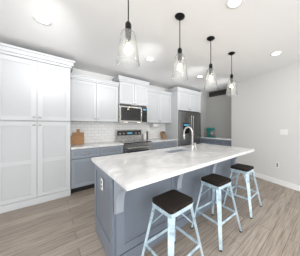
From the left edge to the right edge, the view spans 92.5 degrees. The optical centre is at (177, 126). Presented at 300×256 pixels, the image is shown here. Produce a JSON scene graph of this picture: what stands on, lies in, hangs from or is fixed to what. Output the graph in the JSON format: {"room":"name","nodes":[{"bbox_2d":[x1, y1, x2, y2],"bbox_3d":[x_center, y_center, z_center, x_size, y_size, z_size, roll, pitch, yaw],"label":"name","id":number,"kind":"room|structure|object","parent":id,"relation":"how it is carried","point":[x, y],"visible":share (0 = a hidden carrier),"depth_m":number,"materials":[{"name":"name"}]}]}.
{"room":"kitchen","nodes":[
{"label":"kitchen","id":0,"kind":"room"},
{"bbox_2d":[72,68,167,90],"bbox_3d":[-1.500,-0.005,4.101,7.500,2.650,0.120,0,0,-42],"label":"wall","id":1,"kind":"structure","parent":0,"point":[90,74],"depth_m":3.56,"materials":[{"name":"beige paint"}]},
{"bbox_2d":[71,73,118,121],"bbox_3d":[-1.954,-0.598,3.342,0.984,0.985,0.397,0,0,-42],"label":"upper cabinet","id":2,"kind":"object","parent":1,"relation":"attached to","point":[93,99],"visible":0.92,"depth_m":3.19,"materials":[{"name":"white wood"}]},
{"bbox_2d":[71,122,164,142],"bbox_3d":[-1.434,0.145,4.073,2.760,0.570,0.010,0,0,-42],"label":"backsplash","id":3,"kind":"structure","parent":1,"relation":"attached to","point":[95,132],"depth_m":3.69,"materials":[{"name":"tile"}]},
{"bbox_2d":[112,75,149,105],"bbox_3d":[-1.271,-0.911,3.908,0.882,0.677,0.467,0,0,-42],"label":"upper cabinet","id":4,"kind":"object","parent":1,"relation":"attached to","point":[131,91],"visible":0.98,"depth_m":3.73,"materials":[{"name":"white wood"}]},
{"bbox_2d":[118,103,146,122],"bbox_3d":[-1.275,-0.336,3.912,0.778,0.467,0.456,0,0,-42],"label":"microwave","id":5,"kind":"object","parent":4,"relation":"attached to","point":[127,113],"visible":1,"depth_m":3.74,"materials":[{"name":"silver metal"}]},
{"bbox_2d":[147,88,171,122],"bbox_3d":[-0.650,-0.608,4.514,0.946,1.005,0.397,0,0,-42],"label":"upper cabinet","id":6,"kind":"object","parent":1,"relation":"attached to","point":[158,106],"visible":0.9,"depth_m":4.37,"materials":[{"name":"white wood"}]},
{"bbox_2d":[151,123,160,126],"bbox_3d":[-0.678,-0.037,4.504,0.330,0.131,0.116,0,0,-42],"label":"paper towel","id":7,"kind":"object","parent":6,"relation":"hanging from","point":[155,124],"visible":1,"depth_m":4.45,"materials":[{"name":"white paper"}]},
{"bbox_2d":[0,172,299,255],"bbox_3d":[0.913,1.370,1.416,7.500,0.100,7.700,0,0,-42],"label":"floor","id":8,"kind":"structure","parent":0,"point":[65,226],"depth_m":1.82,"materials":[{"name":"brown wood"}]},
{"bbox_2d":[0,42,74,213],"bbox_3d":[-2.535,0.043,2.615,0.973,2.555,0.702,0,0,-42],"label":"tall cabinet","id":9,"kind":"object","parent":8,"relation":"on","point":[35,127],"visible":1,"depth_m":2.35,"materials":[{"name":"white wood"}]},
{"bbox_2d":[71,141,123,192],"bbox_3d":[-1.855,0.865,3.250,1.007,0.910,0.644,0,0,-42],"label":"base cabinet","id":10,"kind":"object","parent":8,"relation":"on","point":[82,170],"visible":0.65,"depth_m":2.89,"materials":[{"name":"grey wood"}]},
{"bbox_2d":[71,135,83,144],"bbox_3d":[-2.267,0.310,3.190,0.270,0.199,0.039,0,0,-42],"label":"cutting board","id":11,"kind":"object","parent":10,"relation":"on","point":[77,139],"visible":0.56,"depth_m":3.19,"materials":[{"name":"brown wood"}]},
{"bbox_2d":[72,129,83,135],"bbox_3d":[-2.282,0.239,3.251,0.215,0.342,0.070,0,0,-42],"label":"cutting board","id":12,"kind":"object","parent":10,"relation":"on","point":[78,132],"visible":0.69,"depth_m":3.25,"materials":[{"name":"brown wood"}]},
{"bbox_2d":[115,129,151,153],"bbox_3d":[-1.173,0.708,3.819,0.752,1.225,0.705,0,0,-42],"label":"range","id":13,"kind":"object","parent":8,"relation":"on","point":[131,140],"visible":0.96,"depth_m":3.80,"materials":[{"name":"silver metal"}]},
{"bbox_2d":[142,138,176,149],"bbox_3d":[-0.559,0.865,4.415,0.941,0.910,0.644,0,0,-42],"label":"base cabinet","id":14,"kind":"object","parent":8,"relation":"on","point":[159,143],"visible":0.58,"depth_m":4.22,"materials":[{"name":"grey wood"}]},
{"bbox_2d":[160,131,165,138],"bbox_3d":[-0.470,0.286,4.713,0.110,0.244,0.194,0,0,-42],"label":"knife block","id":15,"kind":"object","parent":14,"relation":"on","point":[163,135],"visible":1,"depth_m":4.67,"materials":[{"name":"brown wood"}]},
{"bbox_2d":[95,155,240,255],"bbox_3d":[0.109,0.885,2.198,2.282,0.870,1.012,0,0,-42],"label":"kitchen island","id":16,"kind":"object","parent":8,"relation":"on","point":[122,218],"depth_m":1.51,"materials":[{"name":"grey wood"}]},
{"bbox_2d":[91,143,253,190],"bbox_3d":[0.134,0.430,2.181,2.328,0.040,1.146,0,0,-42],"label":"island countertop","id":17,"kind":"structure","parent":16,"relation":"on","point":[132,170],"depth_m":1.62,"materials":[{"name":"white stone"}]},
{"bbox_2d":[175,147,182,150],"bbox_3d":[-0.021,0.560,2.455,0.584,0.244,0.379,0,0,-42],"label":"sink","id":18,"kind":"object","parent":17,"relation":"in","point":[176,148],"depth_m":2.72,"materials":[{"name":"silver metal"}]},
{"bbox_2d":[183,126,195,150],"bbox_3d":[0.208,0.206,2.465,0.107,0.406,0.247,0,0,-42],"label":"faucet","id":19,"kind":"object","parent":17,"relation":"on","point":[192,146],"visible":1,"depth_m":2.38,"materials":[{"name":"silver metal"}]},
{"bbox_2d":[141,189,203,255],"bbox_3d":[-0.044,0.992,1.295,0.465,0.657,0.467,0,0,-44],"label":"stool","id":20,"kind":"object","parent":8,"relation":"on","point":[172,204],"visible":1,"depth_m":1.26,"materials":[{"name":"metal"}]},
{"bbox_2d":[164,86,201,146],"bbox_3d":[0.222,0.037,5.087,1.221,2.565,0.709,0,0,-42],"label":"housing","id":21,"kind":"object","parent":8,"relation":"on","point":[185,100],"visible":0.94,"depth_m":4.71,"materials":[{"name":"white wood"}]},
{"bbox_2d":[178,111,200,145],"bbox_3d":[0.257,0.414,5.048,1.026,1.812,0.781,0,0,-42],"label":"fridge","id":22,"kind":"object","parent":8,"relation":"on","point":[192,120],"visible":0.5,"depth_m":4.72,"materials":[{"name":"silver metal"}]},
{"bbox_2d":[201,137,230,145],"bbox_3d":[1.424,0.865,4.988,0.400,0.910,1.220,0,0,-42],"label":"base cabinet","id":23,"kind":"object","parent":8,"relation":"on","point":[218,141],"visible":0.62,"depth_m":4.84,"materials":[{"name":"grey wood"}]},
{"bbox_2d":[206,127,214,137],"bbox_3d":[1.229,0.228,5.223,0.189,0.361,0.300,0,0,-42],"label":"stand mixer","id":24,"kind":"object","parent":23,"relation":"on","point":[208,129],"visible":1,"depth_m":5.17,"materials":[{"name":"teal metal"}]},
{"bbox_2d":[191,173,241,251],"bbox_3d":[0.491,0.992,1.796,0.465,0.657,0.467,0,0,-39],"label":"stool","id":25,"kind":"object","parent":8,"relation":"on","point":[216,182],"visible":1,"depth_m":1.75,"materials":[{"name":"metal"}]},
{"bbox_2d":[223,163,261,218],"bbox_3d":[1.068,0.992,2.329,0.466,0.657,0.467,0,0,-43],"label":"stool","id":26,"kind":"object","parent":8,"relation":"on","point":[238,169],"visible":0.92,"depth_m":2.29,"materials":[{"name":"metal"}]},
{"bbox_2d":[0,0,299,91],"bbox_3d":[0.913,-1.380,1.416,7.500,0.100,7.700,0,0,-42],"label":"ceiling","id":27,"kind":"structure","parent":0,"point":[84,35],"depth_m":2.07,"materials":[{"name":"white paint"}]},
{"bbox_2d":[32,14,51,25],"bbox_3d":[-1.688,-1.327,1.768,0.184,0.006,0.184,0,0,-42],"label":"recessed light","id":28,"kind":"object","parent":27,"relation":"in","point":[41,19],"visible":1,"depth_m":1.75,"materials":[{"name":"white plastic"}]},
{"bbox_2d":[116,0,139,67],"bbox_3d":[-0.446,-0.947,1.284,0.204,0.764,0.204,0,0,-42],"label":"pendant light","id":29,"kind":"object","parent":27,"relation":"hanging from","point":[128,32],"visible":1,"depth_m":1.26,"materials":[{"name":"clear glass"}]},
{"bbox_2d":[145,57,154,60],"bbox_3d":[-0.543,-1.327,2.797,0.184,0.006,0.184,0,0,-42],"label":"recessed light","id":30,"kind":"object","parent":27,"relation":"in","point":[149,58],"visible":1,"depth_m":2.78,"materials":[{"name":"white plastic"}]},
{"bbox_2d":[171,13,187,81],"bbox_3d":[0.030,-0.947,1.711,0.204,0.764,0.204,0,0,-42],"label":"pendant light","id":31,"kind":"object","parent":27,"relation":"hanging from","point":[179,17],"visible":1,"depth_m":1.69,"materials":[{"name":"clear glass"}]},
{"bbox_2d":[204,36,217,90],"bbox_3d":[0.506,-0.947,2.139,0.204,0.764,0.204,0,0,-42],"label":"pendant light","id":32,"kind":"object","parent":27,"relation":"hanging from","point":[210,39],"visible":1,"depth_m":2.12,"materials":[{"name":"clear glass"}]},
{"bbox_2d":[226,52,237,95],"bbox_3d":[0.989,-0.947,2.574,0.204,0.764,0.204,0,0,-42],"label":"pendant light","id":33,"kind":"object","parent":27,"relation":"hanging from","point":[231,79],"visible":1,"depth_m":2.56,"materials":[{"name":"clear glass"}]},
{"bbox_2d":[226,0,243,8],"bbox_3d":[0.614,-1.327,1.510,0.184,0.006,0.184,0,0,-42],"label":"recessed light","id":34,"kind":"object","parent":27,"relation":"in","point":[232,4],"visible":1,"depth_m":1.52,"materials":[{"name":"white plastic"}]},
{"bbox_2d":[270,51,281,55],"bbox_3d":[1.804,-1.327,2.580,0.184,0.006,0.184,0,0,-42],"label":"recessed light","id":35,"kind":"object","parent":27,"relation":"in","point":[275,53],"visible":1,"depth_m":2.58,"materials":[{"name":"white plastic"}]},
{"bbox_2d":[198,88,230,137],"bbox_3d":[1.462,-0.005,5.036,0.525,2.650,2.450,0,0,-42],"label":"wall","id":36,"kind":"structure","parent":0,"point":[216,112],"depth_m":5.25,"materials":[{"name":"paint"}]},
{"bbox_2d":[209,88,230,96],"bbox_3d":[1.524,-1.212,5.152,0.031,0.185,0.880,0,0,-42],"label":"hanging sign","id":37,"kind":"object","parent":36,"relation":"attached to","point":[218,93],"visible":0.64,"depth_m":5.15,"materials":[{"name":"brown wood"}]},
{"bbox_2d":[231,61,299,185],"bbox_3d":[3.033,-0.005,1.939,0.140,2.650,5.600,0,0,-27],"label":"wall","id":38,"kind":"structure","parent":0,"point":[265,107],"depth_m":3.36,"materials":[{"name":"beige paint"}]},
{"bbox_2d":[249,172,299,191],"bbox_3d":[3.019,1.262,1.953,1.579,0.115,5.423,0,0,-42],"label":"baseboard","id":39,"kind":"structure","parent":38,"relation":"attached to","point":[280,182],"depth_m":3.20,"materials":[{"name":"white wood"}]},
{"bbox_2d":[280,129,287,134],"bbox_3d":[2.342,0.130,3.105,0.010,0.120,0.150,0,0,-27],"label":"switch plate","id":40,"kind":"object","parent":38,"relation":"attached to","point":[283,131],"visible":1,"depth_m":3.10,"materials":[{"name":"white plastic"}]}
]}

